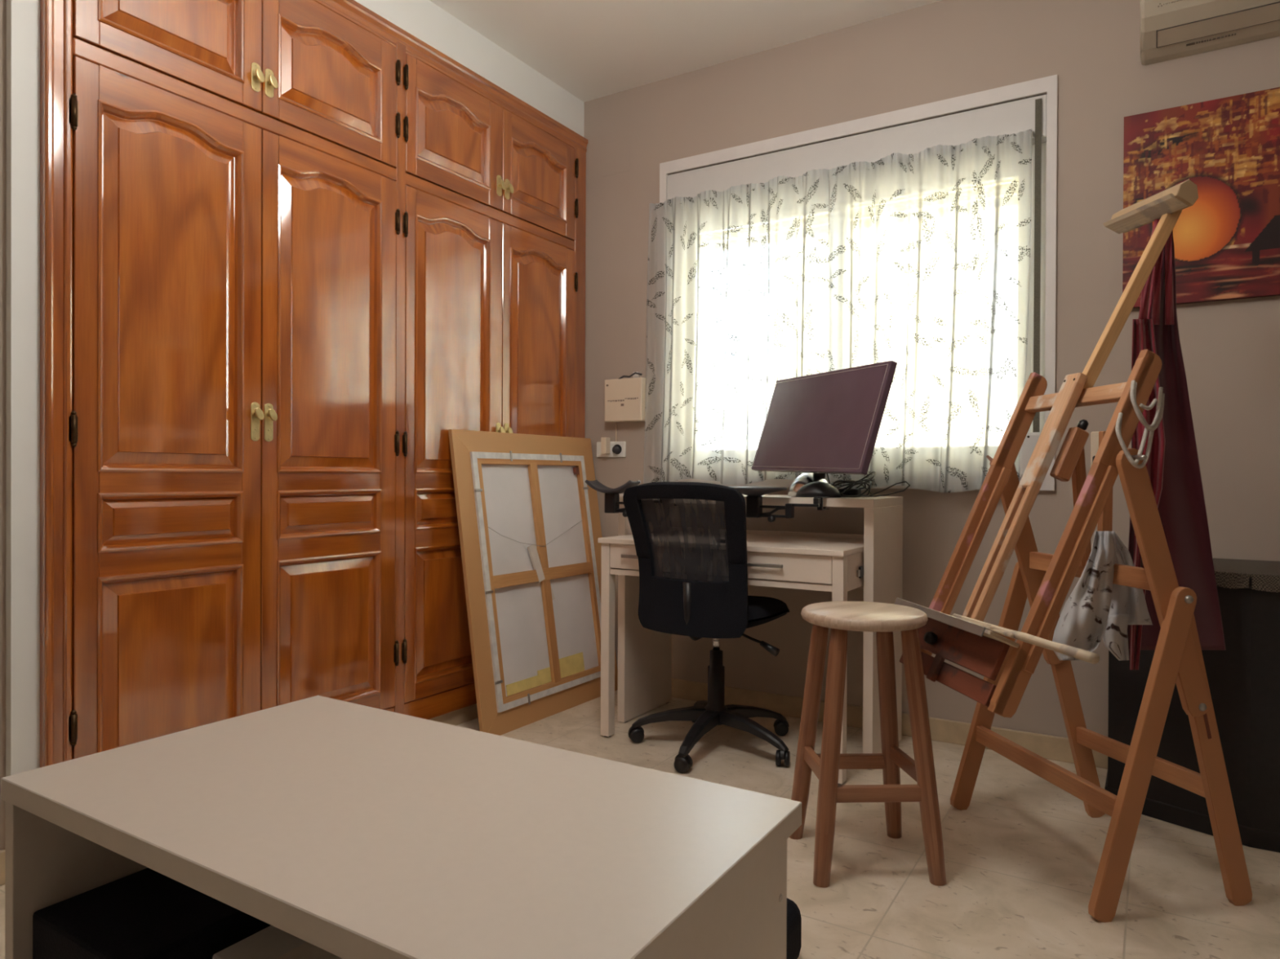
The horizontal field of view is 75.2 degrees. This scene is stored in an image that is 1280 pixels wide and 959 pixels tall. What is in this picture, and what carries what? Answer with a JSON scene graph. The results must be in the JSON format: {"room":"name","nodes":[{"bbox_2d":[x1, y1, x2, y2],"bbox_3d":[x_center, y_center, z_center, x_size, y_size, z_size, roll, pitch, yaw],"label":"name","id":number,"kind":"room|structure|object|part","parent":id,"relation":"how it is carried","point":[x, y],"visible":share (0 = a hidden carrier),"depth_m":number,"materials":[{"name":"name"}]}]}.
{"room":"art studio","nodes":[
{"label":"art studio","id":0,"kind":"room"},
{"bbox_2d":[0,0,584,850],"bbox_3d":[-1.864,-0.395,1.510,0.300,2.658,5.610,0,0,32],"label":"wall","id":1,"kind":"structure","parent":0,"point":[425,20],"depth_m":1.93,"materials":[{"name":"white paint"}]},
{"bbox_2d":[0,848,4,885],"bbox_3d":[-2.349,0.897,0.493,0.012,0.080,3.365,0,0,32],"label":"baseboard","id":2,"kind":"structure","parent":1,"relation":"attached to","point":[2,851],"depth_m":1.91,"materials":[{"name":"beige stone"}]},
{"bbox_2d":[0,689,1279,958],"bbox_3d":[0.365,1.010,0.253,5.432,0.120,6.010,0,0,32],"label":"floor","id":3,"kind":"structure","parent":0,"point":[1022,860],"depth_m":2.02,"materials":[{"name":"beige tile"}]},
{"bbox_2d":[40,0,587,768],"bbox_3d":[-0.944,-0.309,2.952,0.341,2.479,2.185,0,0,32],"label":"wardrobe","id":4,"kind":"object","parent":3,"relation":"on","point":[289,249],"visible":0.87,"depth_m":2.44,"materials":[{"name":"brown wood"}]},
{"bbox_3d":[-1.236,-0.120,2.215,0.020,1.799,0.492,0,0,32],"label":"door","id":5,"kind":"part","parent":4,"relation":"part of","materials":[{"name":"brown wood"}]},
{"bbox_3d":[-1.231,-1.272,2.209,0.020,0.407,0.492,0,0,32],"label":"door","id":6,"kind":"part","parent":4,"relation":"part of","materials":[{"name":"brown wood"}]},
{"bbox_3d":[-1.241,0.107,2.215,0.014,0.119,0.357,0,0,32],"label":"raised panel","id":7,"kind":"part","parent":4,"relation":"part of","materials":[{"name":"brown wood"}]},
{"bbox_3d":[-1.243,0.482,2.217,0.014,0.453,0.357,0,0,32],"label":"raised panel","id":8,"kind":"part","parent":4,"relation":"part of","materials":[{"name":"brown wood"}]},
{"bbox_3d":[-1.238,-0.490,2.212,0.014,0.912,0.357,0,0,32],"label":"raised panel","id":9,"kind":"part","parent":4,"relation":"part of","materials":[{"name":"brown wood"}]},
{"bbox_3d":[-1.235,-1.266,2.208,0.014,0.249,0.357,0,0,32],"label":"raised panel","id":10,"kind":"part","parent":4,"relation":"part of","materials":[{"name":"brown wood"}]},
{"bbox_3d":[-1.103,-0.167,2.398,0.025,0.112,0.027,0,0,32],"label":"handle","id":11,"kind":"part","parent":4,"relation":"part of","materials":[{"name":"gold metal"}]},
{"bbox_3d":[-1.098,-1.160,2.393,0.025,0.082,0.027,0,0,32],"label":"handle","id":12,"kind":"part","parent":4,"relation":"part of","materials":[{"name":"gold metal"}]},
{"bbox_3d":[-1.080,-0.167,2.434,0.025,0.112,0.027,0,0,32],"label":"handle","id":13,"kind":"part","parent":4,"relation":"part of","materials":[{"name":"gold metal"}]},
{"bbox_3d":[-1.076,-1.160,2.429,0.025,0.082,0.027,0,0,32],"label":"handle","id":14,"kind":"part","parent":4,"relation":"part of","materials":[{"name":"gold metal"}]},
{"bbox_3d":[-0.840,-1.046,2.873,0.033,0.042,2.034,0,0,32],"label":"frame rail","id":15,"kind":"part","parent":4,"relation":"part of","materials":[{"name":"brown wood"}]},
{"bbox_3d":[-0.982,0.481,2.639,0.014,0.453,0.362,0,0,32],"label":"raised panel","id":16,"kind":"part","parent":4,"relation":"part of","materials":[{"name":"brown wood"}]},
{"bbox_3d":[-0.981,0.106,2.637,0.014,0.119,0.362,0,0,32],"label":"raised panel","id":17,"kind":"part","parent":4,"relation":"part of","materials":[{"name":"brown wood"}]},
{"bbox_3d":[-0.978,-0.491,2.634,0.014,0.912,0.362,0,0,32],"label":"raised panel","id":18,"kind":"part","parent":4,"relation":"part of","materials":[{"name":"brown wood"}]},
{"bbox_3d":[-0.975,-1.267,2.630,0.014,0.249,0.362,0,0,32],"label":"raised panel","id":19,"kind":"part","parent":4,"relation":"part of","materials":[{"name":"brown wood"}]},
{"bbox_3d":[-0.973,-0.121,2.640,0.020,1.799,0.502,0,0,32],"label":"door","id":20,"kind":"part","parent":4,"relation":"part of","materials":[{"name":"brown wood"}]},
{"bbox_3d":[-0.968,-1.273,2.635,0.020,0.407,0.502,0,0,32],"label":"door","id":21,"kind":"part","parent":4,"relation":"part of","materials":[{"name":"brown wood"}]},
{"bbox_3d":[-0.849,0.824,2.883,0.030,0.085,2.034,0,0,32],"label":"frame rail","id":22,"kind":"part","parent":4,"relation":"part of","materials":[{"name":"brown wood"}]},
{"bbox_3d":[-0.699,0.104,3.093,0.014,0.119,0.357,0,0,32],"label":"raised panel","id":23,"kind":"part","parent":4,"relation":"part of","materials":[{"name":"brown wood"}]},
{"bbox_3d":[-0.838,-1.494,2.871,0.032,0.028,2.034,0,0,32],"label":"frame rail","id":24,"kind":"part","parent":4,"relation":"part of","materials":[{"name":"brown wood"}]},
{"bbox_3d":[-0.700,0.479,3.095,0.014,0.453,0.357,0,0,32],"label":"raised panel","id":25,"kind":"part","parent":4,"relation":"part of","materials":[{"name":"brown wood"}]},
{"bbox_3d":[-0.696,-0.492,3.090,0.014,0.912,0.357,0,0,32],"label":"raised panel","id":26,"kind":"part","parent":4,"relation":"part of","materials":[{"name":"brown wood"}]},
{"bbox_3d":[-0.692,-1.268,3.086,0.014,0.249,0.357,0,0,32],"label":"raised panel","id":27,"kind":"part","parent":4,"relation":"part of","materials":[{"name":"brown wood"}]},
{"bbox_3d":[-0.686,-0.122,3.104,0.020,1.799,0.501,0,0,32],"label":"door","id":28,"kind":"part","parent":4,"relation":"part of","materials":[{"name":"brown wood"}]},
{"bbox_3d":[-0.681,-1.274,3.099,0.020,0.407,0.501,0,0,32],"label":"door","id":29,"kind":"part","parent":4,"relation":"part of","materials":[{"name":"brown wood"}]},
{"bbox_3d":[-0.820,-1.520,2.872,0.022,0.055,2.183,0,0,32],"label":"cornice","id":30,"kind":"part","parent":4,"relation":"part of","materials":[{"name":"brown wood"}]},
{"bbox_3d":[-0.551,-0.169,3.289,0.025,0.112,0.027,0,0,32],"label":"handle","id":31,"kind":"part","parent":4,"relation":"part of","materials":[{"name":"gold metal"}]},
{"bbox_3d":[-0.547,-1.162,3.284,0.025,0.082,0.027,0,0,32],"label":"handle","id":32,"kind":"part","parent":4,"relation":"part of","materials":[{"name":"gold metal"}]},
{"bbox_3d":[-0.526,-0.169,3.330,0.025,0.112,0.027,0,0,32],"label":"handle","id":33,"kind":"part","parent":4,"relation":"part of","materials":[{"name":"gold metal"}]},
{"bbox_3d":[-0.522,-1.162,3.325,0.025,0.082,0.027,0,0,32],"label":"handle","id":34,"kind":"part","parent":4,"relation":"part of","materials":[{"name":"gold metal"}]},
{"bbox_3d":[-0.431,-0.493,3.518,0.014,0.912,0.347,0,0,32],"label":"raised panel","id":35,"kind":"part","parent":4,"relation":"part of","materials":[{"name":"brown wood"}]},
{"bbox_3d":[-0.428,-1.270,3.514,0.014,0.249,0.347,0,0,32],"label":"raised panel","id":36,"kind":"part","parent":4,"relation":"part of","materials":[{"name":"brown wood"}]},
{"bbox_3d":[-0.420,-1.275,3.521,0.020,0.407,0.486,0,0,32],"label":"door","id":37,"kind":"part","parent":4,"relation":"part of","materials":[{"name":"brown wood"}]},
{"bbox_3d":[-0.425,-0.123,3.527,0.020,1.799,0.486,0,0,32],"label":"door","id":38,"kind":"part","parent":4,"relation":"part of","materials":[{"name":"brown wood"}]},
{"bbox_2d":[0,695,801,958],"bbox_3d":[-0.400,0.717,1.320,1.147,0.450,0.608,0,0,32],"label":"coffee table","id":39,"kind":"object","parent":3,"relation":"on","point":[347,829],"visible":0.98,"depth_m":1.19,"materials":[{"name":"white laminate"}]},
{"bbox_3d":[-0.879,0.731,1.605,0.028,0.414,0.578,0,0,32],"label":"panel","id":40,"kind":"part","parent":39,"relation":"part of","materials":[{"name":"white laminate"}]},
{"bbox_2d":[32,867,271,958],"bbox_3d":[-0.750,0.789,1.483,0.295,0.164,0.468,0,0,32],"label":"box","id":41,"kind":"object","parent":39,"relation":"on","point":[146,913],"visible":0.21,"depth_m":1.34,"materials":[{"name":"black fabric"}]},
{"bbox_2d":[212,925,306,958],"bbox_3d":[-0.281,0.808,1.266,0.690,0.132,0.355,0,0,32],"label":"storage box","id":42,"kind":"object","parent":39,"relation":"on","point":[271,942],"visible":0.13,"depth_m":1.32,"materials":[{"name":"plastic"}]},
{"bbox_2d":[276,942,342,958],"bbox_3d":[-0.358,0.738,1.275,0.340,0.007,0.210,0,0,32],"label":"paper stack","id":43,"kind":"object","parent":42,"relation":"on","point":[307,950],"visible":0.16,"depth_m":1.29,"materials":[{"name":"white paper"}]},
{"bbox_3d":[0.059,0.738,1.025,0.028,0.414,0.578,0,0,32],"label":"panel","id":44,"kind":"part","parent":39,"relation":"part of","materials":[{"name":"white laminate"}]},
{"bbox_2d":[448,429,617,735],"bbox_3d":[-0.396,0.374,3.370,0.190,1.118,0.872,0,0,32],"label":"framed canvas","id":45,"kind":"object","parent":3,"relation":"on","point":[529,524],"visible":0.94,"depth_m":3.29,"materials":[{"name":"white fabric"}]},
{"bbox_3d":[-0.607,0.375,3.038,0.182,1.118,0.085,0,0,32],"label":"frame rail","id":46,"kind":"part","parent":45,"relation":"part of","materials":[{"name":"brown wood"}]},
{"bbox_3d":[-0.459,-0.143,3.409,0.029,0.084,0.870,0,0,32],"label":"frame rail","id":47,"kind":"part","parent":45,"relation":"part of","materials":[{"name":"brown wood"}]},
{"bbox_3d":[-0.334,0.892,3.332,0.029,0.084,0.870,0,0,32],"label":"frame rail","id":48,"kind":"part","parent":45,"relation":"part of","materials":[{"name":"brown wood"}]},
{"bbox_3d":[-0.185,0.373,3.703,0.182,1.118,0.085,0,0,32],"label":"frame rail","id":49,"kind":"part","parent":45,"relation":"part of","materials":[{"name":"brown wood"}]},
{"bbox_2d":[622,481,790,773],"bbox_3d":[0.257,0.471,2.894,0.595,0.929,0.587,0,0,30],"label":"office chair","id":50,"kind":"object","parent":3,"relation":"on","point":[690,539],"visible":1,"depth_m":2.72,"materials":[{"name":"black plastic"}]},
{"bbox_3d":[0.110,0.842,2.944,0.277,0.083,0.060,0,0,9],"label":"leg","id":51,"kind":"part","parent":50,"relation":"part of","materials":[{"name":"black plastic"}]},
{"bbox_3d":[0.146,0.194,2.703,0.314,0.285,0.091,0,0,30],"label":"panel","id":52,"kind":"part","parent":50,"relation":"part of","materials":[{"name":"black fabric"}]},
{"bbox_3d":[0.145,0.260,2.703,0.434,0.506,0.145,0,0,30],"label":"backrest","id":53,"kind":"part","parent":50,"relation":"part of","materials":[{"name":"black fabric"}]},
{"bbox_3d":[0.189,0.843,2.783,0.060,0.083,0.279,0,0,30],"label":"leg","id":54,"kind":"part","parent":50,"relation":"part of","materials":[{"name":"black plastic"}]},
{"bbox_3d":[0.241,0.842,3.076,0.060,0.083,0.277,0,0,-9],"label":"leg","id":55,"kind":"part","parent":50,"relation":"part of","materials":[{"name":"black plastic"}]},
{"bbox_3d":[0.379,0.844,2.808,0.277,0.083,0.060,1,0,45],"label":"leg","id":56,"kind":"part","parent":50,"relation":"part of","materials":[{"name":"black plastic"}]},
{"bbox_3d":[0.407,0.843,2.992,0.277,0.083,0.060,0,0,-27],"label":"leg","id":57,"kind":"part","parent":50,"relation":"part of","materials":[{"name":"black plastic"}]},
{"bbox_3d":[0.383,0.551,2.824,0.201,0.077,0.029,0,0,39],"label":"height lever","id":58,"kind":"part","parent":50,"relation":"part of","materials":[{"name":"black plastic"}]},
{"bbox_3d":[0.278,0.455,2.935,0.450,0.087,0.460,0,0,30],"label":"seat","id":59,"kind":"part","parent":50,"relation":"part of","materials":[{"name":"black fabric"}]},
{"bbox_2d":[597,493,902,784],"bbox_3d":[0.376,0.498,3.006,0.982,0.877,0.563,0,0,32],"label":"console desk","id":60,"kind":"object","parent":3,"relation":"on","point":[838,564],"visible":0.72,"depth_m":2.90,"materials":[{"name":"white paint"}]},
{"bbox_3d":[-0.117,0.579,3.025,0.036,0.698,0.040,0,0,32],"label":"leg","id":61,"kind":"part","parent":60,"relation":"part of","materials":[{"name":"white paint"}]},
{"bbox_2d":[585,480,640,516],"bbox_3d":[-0.036,0.070,3.099,0.352,0.137,0.125,0,0,19],"label":"support","id":62,"kind":"object","parent":60,"relation":"attached to","point":[612,503],"visible":0.62,"depth_m":3.10,"materials":[{"name":"black plastic"}]},
{"bbox_3d":[-0.016,0.096,3.067,0.251,0.087,0.040,0,0,29],"label":"folding arm","id":63,"kind":"part","parent":62,"relation":"part of","materials":[{"name":"black plastic"}]},
{"bbox_3d":[0.071,0.276,2.897,0.409,0.086,0.018,0,0,32],"label":"drawer","id":64,"kind":"part","parent":60,"relation":"part of","materials":[{"name":"white paint"}]},
{"bbox_3d":[-0.010,0.272,2.925,0.126,0.012,0.021,0,0,32],"label":"drawer handle","id":65,"kind":"part","parent":60,"relation":"part of","materials":[{"name":"metal"}]},
{"bbox_3d":[0.024,0.507,3.340,0.032,0.844,0.365,0,0,32],"label":"panel","id":66,"kind":"part","parent":60,"relation":"part of","materials":[{"name":"white paint"}]},
{"bbox_3d":[0.368,0.288,2.986,0.898,0.112,0.473,0,0,32],"label":"apron frame","id":67,"kind":"part","parent":60,"relation":"part of","materials":[{"name":"white paint"}]},
{"bbox_3d":[0.401,0.275,2.671,0.126,0.012,0.021,0,0,32],"label":"drawer handle","id":68,"kind":"part","parent":60,"relation":"part of","materials":[{"name":"metal"}]},
{"bbox_2d":[729,486,830,522],"bbox_3d":[0.436,0.084,2.784,0.340,0.117,0.226,0,0,32],"label":"support","id":69,"kind":"object","parent":60,"relation":"attached to","point":[754,506],"visible":0.94,"depth_m":2.77,"materials":[{"name":"black plastic"}]},
{"bbox_3d":[0.476,0.099,2.763,0.251,0.087,0.040,0,0,29],"label":"folding arm","id":70,"kind":"part","parent":69,"relation":"part of","materials":[{"name":"black plastic"}]},
{"bbox_3d":[0.422,0.279,2.680,0.409,0.086,0.018,0,0,32],"label":"drawer","id":71,"kind":"part","parent":60,"relation":"part of","materials":[{"name":"white paint"}]},
{"bbox_3d":[0.520,0.268,3.235,0.918,0.135,0.018,0,0,32],"label":"rail","id":72,"kind":"part","parent":60,"relation":"part of","materials":[{"name":"white paint"}]},
{"bbox_2d":[751,360,897,497],"bbox_3d":[0.625,-0.158,2.844,0.175,0.436,0.722,0,0,-19],"label":"monitor","id":73,"kind":"object","parent":60,"relation":"on","point":[815,425],"visible":0.99,"depth_m":2.78,"materials":[{"name":"black plastic"}]},
{"bbox_3d":[0.616,0.585,2.571,0.036,0.698,0.040,0,0,32],"label":"leg","id":74,"kind":"part","parent":60,"relation":"part of","materials":[{"name":"white paint"}]},
{"bbox_3d":[0.714,0.300,2.686,0.006,0.022,0.080,0,0,32],"label":"slide rail","id":75,"kind":"part","parent":60,"relation":"part of","materials":[{"name":"metal"}]},
{"bbox_2d":[826,471,910,497],"bbox_3d":[0.766,0.009,2.830,0.277,0.103,0.165,0,0,32],"label":"pile","id":76,"kind":"object","parent":60,"relation":"on","point":[847,491],"visible":0.83,"depth_m":2.83,"materials":[{"name":"black plastic"}]},
{"bbox_3d":[0.832,0.513,2.840,0.032,0.844,0.365,0,0,32],"label":"panel","id":77,"kind":"part","parent":60,"relation":"part of","materials":[{"name":"white paint"}]},
{"bbox_2d":[786,897,801,958],"bbox_3d":[0.179,0.880,1.608,0.225,0.125,0.200,0,0,32],"label":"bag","id":78,"kind":"object","parent":3,"relation":"on","point":[793,938],"visible":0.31,"depth_m":1.59,"materials":[{"name":"fabric"}]},
{"bbox_2d":[789,601,946,888],"bbox_3d":[0.555,0.633,2.059,0.312,0.622,0.311,0,0,-3],"label":"wooden stool","id":79,"kind":"object","parent":3,"relation":"on","point":[883,619],"visible":0.98,"depth_m":1.96,"materials":[{"name":"brown wood"}]},
{"bbox_3d":[0.438,0.641,2.158,0.044,0.605,0.119,0,0,-42],"label":"leg","id":80,"kind":"part","parent":79,"relation":"part of","materials":[{"name":"brown wood"}]},
{"bbox_3d":[0.448,0.642,1.955,0.102,0.604,0.044,0,0,-40],"label":"leg","id":81,"kind":"part","parent":79,"relation":"part of","materials":[{"name":"brown wood"}]},
{"bbox_3d":[0.551,0.336,2.053,0.302,0.028,0.302,0,0,32],"label":"seat","id":82,"kind":"part","parent":79,"relation":"part of","materials":[{"name":"beige wood"}]},
{"bbox_3d":[0.648,0.642,2.165,0.044,0.605,0.119,0,0,38],"label":"leg","id":83,"kind":"part","parent":79,"relation":"part of","materials":[{"name":"brown wood"}]},
{"bbox_3d":[0.668,0.643,1.963,0.108,0.604,0.043,0,0,32],"label":"leg","id":84,"kind":"part","parent":79,"relation":"part of","materials":[{"name":"brown wood"}]},
{"bbox_2d":[893,179,1252,922],"bbox_3d":[1.026,0.120,2.025,0.628,1.652,0.746,0,0,-7],"label":"easel","id":85,"kind":"object","parent":3,"relation":"on","point":[1006,666],"depth_m":1.91,"materials":[{"name":"brown wood"}]},
{"bbox_3d":[0.759,0.435,2.212,0.103,0.152,0.022,0,0,-7],"label":"rail","id":86,"kind":"part","parent":85,"relation":"part of","materials":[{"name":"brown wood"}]},
{"bbox_3d":[0.727,0.397,2.081,0.031,0.033,0.031,0,0,2],"label":"knob","id":87,"kind":"part","parent":85,"relation":"part of","materials":[{"name":"black plastic"}]},
{"bbox_3d":[0.728,0.459,2.044,0.040,0.072,0.030,0,0,-7],"label":"clamp plate","id":88,"kind":"part","parent":85,"relation":"part of","materials":[{"name":"brown wood"}]},
{"bbox_2d":[894,599,1019,648],"bbox_3d":[0.753,0.343,2.019,0.071,0.038,0.470,0,0,-7],"label":"tray","id":89,"kind":"object","parent":85,"relation":"on","point":[938,614],"depth_m":1.97,"materials":[{"name":"paint"}]},
{"bbox_3d":[0.893,0.109,2.227,0.379,0.797,0.022,0,0,-7],"label":"rail","id":90,"kind":"part","parent":85,"relation":"part of","materials":[{"name":"brown wood"}]},
{"bbox_3d":[0.791,0.331,1.815,0.030,0.028,0.385,0,0,-8],"label":"painted slat","id":91,"kind":"part","parent":85,"relation":"part of","materials":[{"name":"beige wood"}]},
{"bbox_3d":[1.009,0.587,2.382,0.235,0.714,0.026,0,0,-2],"label":"leg","id":92,"kind":"part","parent":85,"relation":"part of","materials":[{"name":"brown wood"}]},
{"bbox_2d":[982,626,1013,638],"bbox_3d":[0.756,0.321,1.762,0.010,0.022,0.164,0,0,3],"label":"brush","id":93,"kind":"object","parent":85,"relation":"on","point":[1002,633],"visible":0.88,"depth_m":1.72,"materials":[{"name":"brown wood"}]},
{"bbox_3d":[0.811,0.438,1.802,0.103,0.152,0.022,0,0,-7],"label":"rail","id":94,"kind":"part","parent":85,"relation":"part of","materials":[{"name":"brown wood"}]},
{"bbox_3d":[1.022,-0.150,2.242,0.151,0.262,0.022,0,0,-7],"label":"rail","id":95,"kind":"part","parent":85,"relation":"part of","materials":[{"name":"brown wood"}]},
{"bbox_3d":[1.078,0.222,2.305,0.219,0.585,0.021,0,0,-10],"label":"leg","id":96,"kind":"part","parent":85,"relation":"part of","materials":[{"name":"brown wood"}]},
{"bbox_2d":[990,625,1099,664],"bbox_3d":[0.780,0.316,1.629,0.019,0.023,0.330,0,0,-7],"label":"stick","id":97,"kind":"object","parent":85,"relation":"on","point":[1077,653],"visible":0.94,"depth_m":1.56,"materials":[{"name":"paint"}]},
{"bbox_3d":[0.945,0.111,1.817,0.306,0.797,0.254,0,0,32],"label":"rail","id":98,"kind":"part","parent":85,"relation":"part of","materials":[{"name":"brown wood"}]},
{"bbox_3d":[1.199,0.594,2.332,0.209,0.702,0.027,0,0,2],"label":"leg","id":99,"kind":"part","parent":85,"relation":"part of","materials":[{"name":"brown wood"}]},
{"bbox_3d":[1.069,-0.131,2.009,0.025,0.029,0.022,0,0,-7],"label":"knob","id":100,"kind":"part","parent":85,"relation":"part of","materials":[{"name":"black plastic"}]},
{"bbox_2d":[1052,531,1152,660],"bbox_3d":[1.108,0.277,1.978,0.303,0.316,0.075,0,0,-26],"label":"rag","id":101,"kind":"object","parent":85,"relation":"hanging from","point":[1096,609],"visible":0.94,"depth_m":1.95,"materials":[{"name":"fabric"}]},
{"bbox_3d":[1.074,-0.148,1.832,0.151,0.262,0.022,0,0,-7],"label":"rail","id":102,"kind":"part","parent":85,"relation":"part of","materials":[{"name":"brown wood"}]},
{"bbox_2d":[1115,380,1164,468],"bbox_3d":[1.100,-0.119,1.807,0.176,0.191,0.048,0,0,-26],"label":"cord","id":103,"kind":"object","parent":85,"relation":"hanging from","point":[1160,407],"visible":0.99,"depth_m":1.78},
{"bbox_3d":[1.084,0.590,1.794,0.234,0.714,0.023,0,0,-6],"label":"leg","id":104,"kind":"part","parent":85,"relation":"part of","materials":[{"name":"brown wood"}]},
{"bbox_3d":[1.141,0.225,1.813,0.218,0.585,0.018,0,0,-7],"label":"leg","id":105,"kind":"part","parent":85,"relation":"part of","materials":[{"name":"brown wood"}]},
{"bbox_2d":[1127,218,1226,670],"bbox_3d":[1.346,-0.107,2.099,0.294,1.166,0.082,0,0,-16],"label":"apron","id":106,"kind":"object","parent":85,"relation":"hanging from","point":[1173,468],"visible":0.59,"depth_m":2.10,"materials":[{"name":"fabric"}]},
{"bbox_3d":[1.261,0.597,1.844,0.205,0.702,0.020,0,0,-7],"label":"leg","id":107,"kind":"part","parent":85,"relation":"part of","materials":[{"name":"brown wood"}]},
{"bbox_2d":[1104,577,1279,853],"bbox_3d":[1.860,0.600,2.221,1.077,0.693,0.453,0,0,32],"label":"base cabinet","id":108,"kind":"object","parent":3,"relation":"on","point":[1243,678],"visible":0.51,"depth_m":2.17,"materials":[{"name":"black wood"}]},
{"bbox_2d":[1213,558,1279,592],"bbox_3d":[1.859,0.264,2.213,1.087,0.041,0.472,0,0,32],"label":"cloth","id":109,"kind":"object","parent":108,"relation":"on","point":[1228,573],"visible":0.29,"depth_m":2.17,"materials":[{"name":"beige fabric"}]},
{"bbox_2d":[429,0,942,102],"bbox_3d":[0.377,-1.783,0.239,5.432,0.150,6.010,0,0,32],"label":"ceiling","id":110,"kind":"structure","parent":0,"point":[591,49],"depth_m":3.19,"materials":[{"name":"paint"}]},
{"bbox_2d":[583,0,1279,737],"bbox_3d":[1.859,-0.385,2.653,5.432,2.658,0.250,0,0,32],"label":"wall","id":111,"kind":"structure","parent":0,"point":[942,50],"depth_m":2.91,"materials":[{"name":"beige paint"}]},
{"bbox_2d":[596,441,626,457],"bbox_3d":[-0.137,-0.135,3.719,0.155,0.070,0.036,0,0,32],"label":"wall socket","id":112,"kind":"object","parent":111,"relation":"attached to","point":[617,449],"visible":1,"depth_m":3.71,"materials":[{"name":"white plastic"}]},
{"bbox_2d":[600,437,610,453],"bbox_3d":[-0.154,-0.151,3.717,0.028,0.073,0.038,0,0,32],"label":"plug adapter","id":113,"kind":"object","parent":112,"relation":"attached to","point":[605,442],"visible":1,"depth_m":3.70,"materials":[{"name":"beige plastic"}]},
{"bbox_2d":[601,138,630,177],"bbox_3d":[-0.107,-1.438,3.718,0.152,0.144,0.002,0,0,32],"label":"junction box cover","id":114,"kind":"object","parent":111,"relation":"attached to","point":[615,156],"depth_m":3.72,"materials":[{"name":"beige paint"}]},
{"bbox_2d":[604,371,645,441],"bbox_3d":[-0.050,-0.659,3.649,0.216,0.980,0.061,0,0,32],"label":"control box","id":115,"kind":"object","parent":111,"relation":"attached to","point":[624,398],"visible":0.87,"depth_m":3.63,"materials":[{"name":"beige plastic"}]},
{"bbox_2d":[666,93,1046,432],"bbox_3d":[0.789,-0.650,3.271,1.475,1.314,0.197,0,0,32],"label":"window","id":116,"kind":"structure","parent":111,"relation":"in","point":[1014,117],"depth_m":3.04,"materials":[{"name":"white plastic"}]},
{"bbox_3d":[1.060,-0.594,3.082,0.735,1.055,0.030,0,0,32],"label":"sash","id":117,"kind":"part","parent":116,"relation":"part of","materials":[{"name":"white plastic"}]},
{"bbox_2d":[1032,97,1041,432],"bbox_3d":[1.341,-0.701,2.808,0.020,1.165,0.003,0,0,32],"label":"strap","id":118,"kind":"object","parent":116,"relation":"hanging from","point":[1037,175],"visible":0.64,"depth_m":2.81,"materials":[{"name":"white fabric"}]},
{"bbox_3d":[0.692,-1.171,3.201,1.497,0.018,0.030,0,0,32],"label":"curtain rod","id":119,"kind":"object","parent":116,"relation":"attached to","visible":0},
{"bbox_2d":[643,168,828,484],"bbox_3d":[0.373,-0.582,3.360,0.805,1.206,0.066,0,0,32],"label":"curtain","id":120,"kind":"object","parent":119,"relation":"hanging from","point":[737,289],"visible":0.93,"depth_m":3.36,"materials":[{"name":"white fabric"}]},
{"bbox_3d":[0.377,-1.165,3.354,0.783,0.039,0.029,0,0,32],"label":"rod casing","id":121,"kind":"part","parent":120,"relation":"part of","materials":[{"name":"white fabric"}]},
{"bbox_2d":[825,128,1031,493],"bbox_3d":[1.008,-0.567,2.967,0.701,1.226,0.066,0,0,32],"label":"curtain","id":122,"kind":"object","parent":119,"relation":"hanging from","point":[930,249],"visible":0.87,"depth_m":2.94,"materials":[{"name":"white fabric"}]},
{"bbox_3d":[1.011,-1.160,2.963,0.699,0.039,0.029,0,0,32],"label":"rod casing","id":123,"kind":"part","parent":122,"relation":"part of","materials":[{"name":"white fabric"}]},
{"bbox_2d":[659,74,1057,490],"bbox_3d":[0.737,-0.663,3.187,1.538,1.390,0.020,0,0,32],"label":"trim","id":124,"kind":"structure","parent":111,"relation":"attached to","point":[1048,85],"depth_m":2.94,"materials":[{"name":"paint"}]},
{"bbox_2d":[671,678,1107,768],"bbox_3d":[1.785,0.905,2.548,4.832,0.080,0.012,0,0,32],"label":"baseboard","id":125,"kind":"structure","parent":111,"relation":"attached to","point":[1048,747],"depth_m":3.04,"materials":[{"name":"beige stone"}]},
{"bbox_2d":[1019,432,1040,476],"bbox_3d":[1.319,-0.084,2.804,0.070,0.150,0.037,0,0,32],"label":"strap winder","id":126,"kind":"object","parent":111,"relation":"attached to","point":[1030,441],"visible":0.48,"depth_m":2.79,"materials":[{"name":"plastic"}]},
{"bbox_2d":[1090,431,1098,466],"bbox_3d":[1.496,-0.095,2.721,0.038,0.125,0.018,0,0,32],"label":"wall switch","id":127,"kind":"object","parent":111,"relation":"attached to","point":[1094,435],"visible":0.28,"depth_m":2.72,"materials":[{"name":"beige plastic"}]},
{"bbox_2d":[1122,87,1279,308],"bbox_3d":[1.942,-0.853,2.437,0.910,0.611,0.027,0,0,32],"label":"abstract painting","id":128,"kind":"object","parent":111,"relation":"attached to","point":[1227,243],"visible":0.84,"depth_m":2.53,"materials":[{"name":"paint"}]},
{"bbox_2d":[1139,0,1279,65],"bbox_3d":[1.886,-1.466,2.360,0.800,0.295,0.212,0,0,32],"label":"air conditioner","id":129,"kind":"object","parent":111,"relation":"attached to","point":[1170,29],"visible":1,"depth_m":2.48,"materials":[{"name":"plastic"}]}
]}

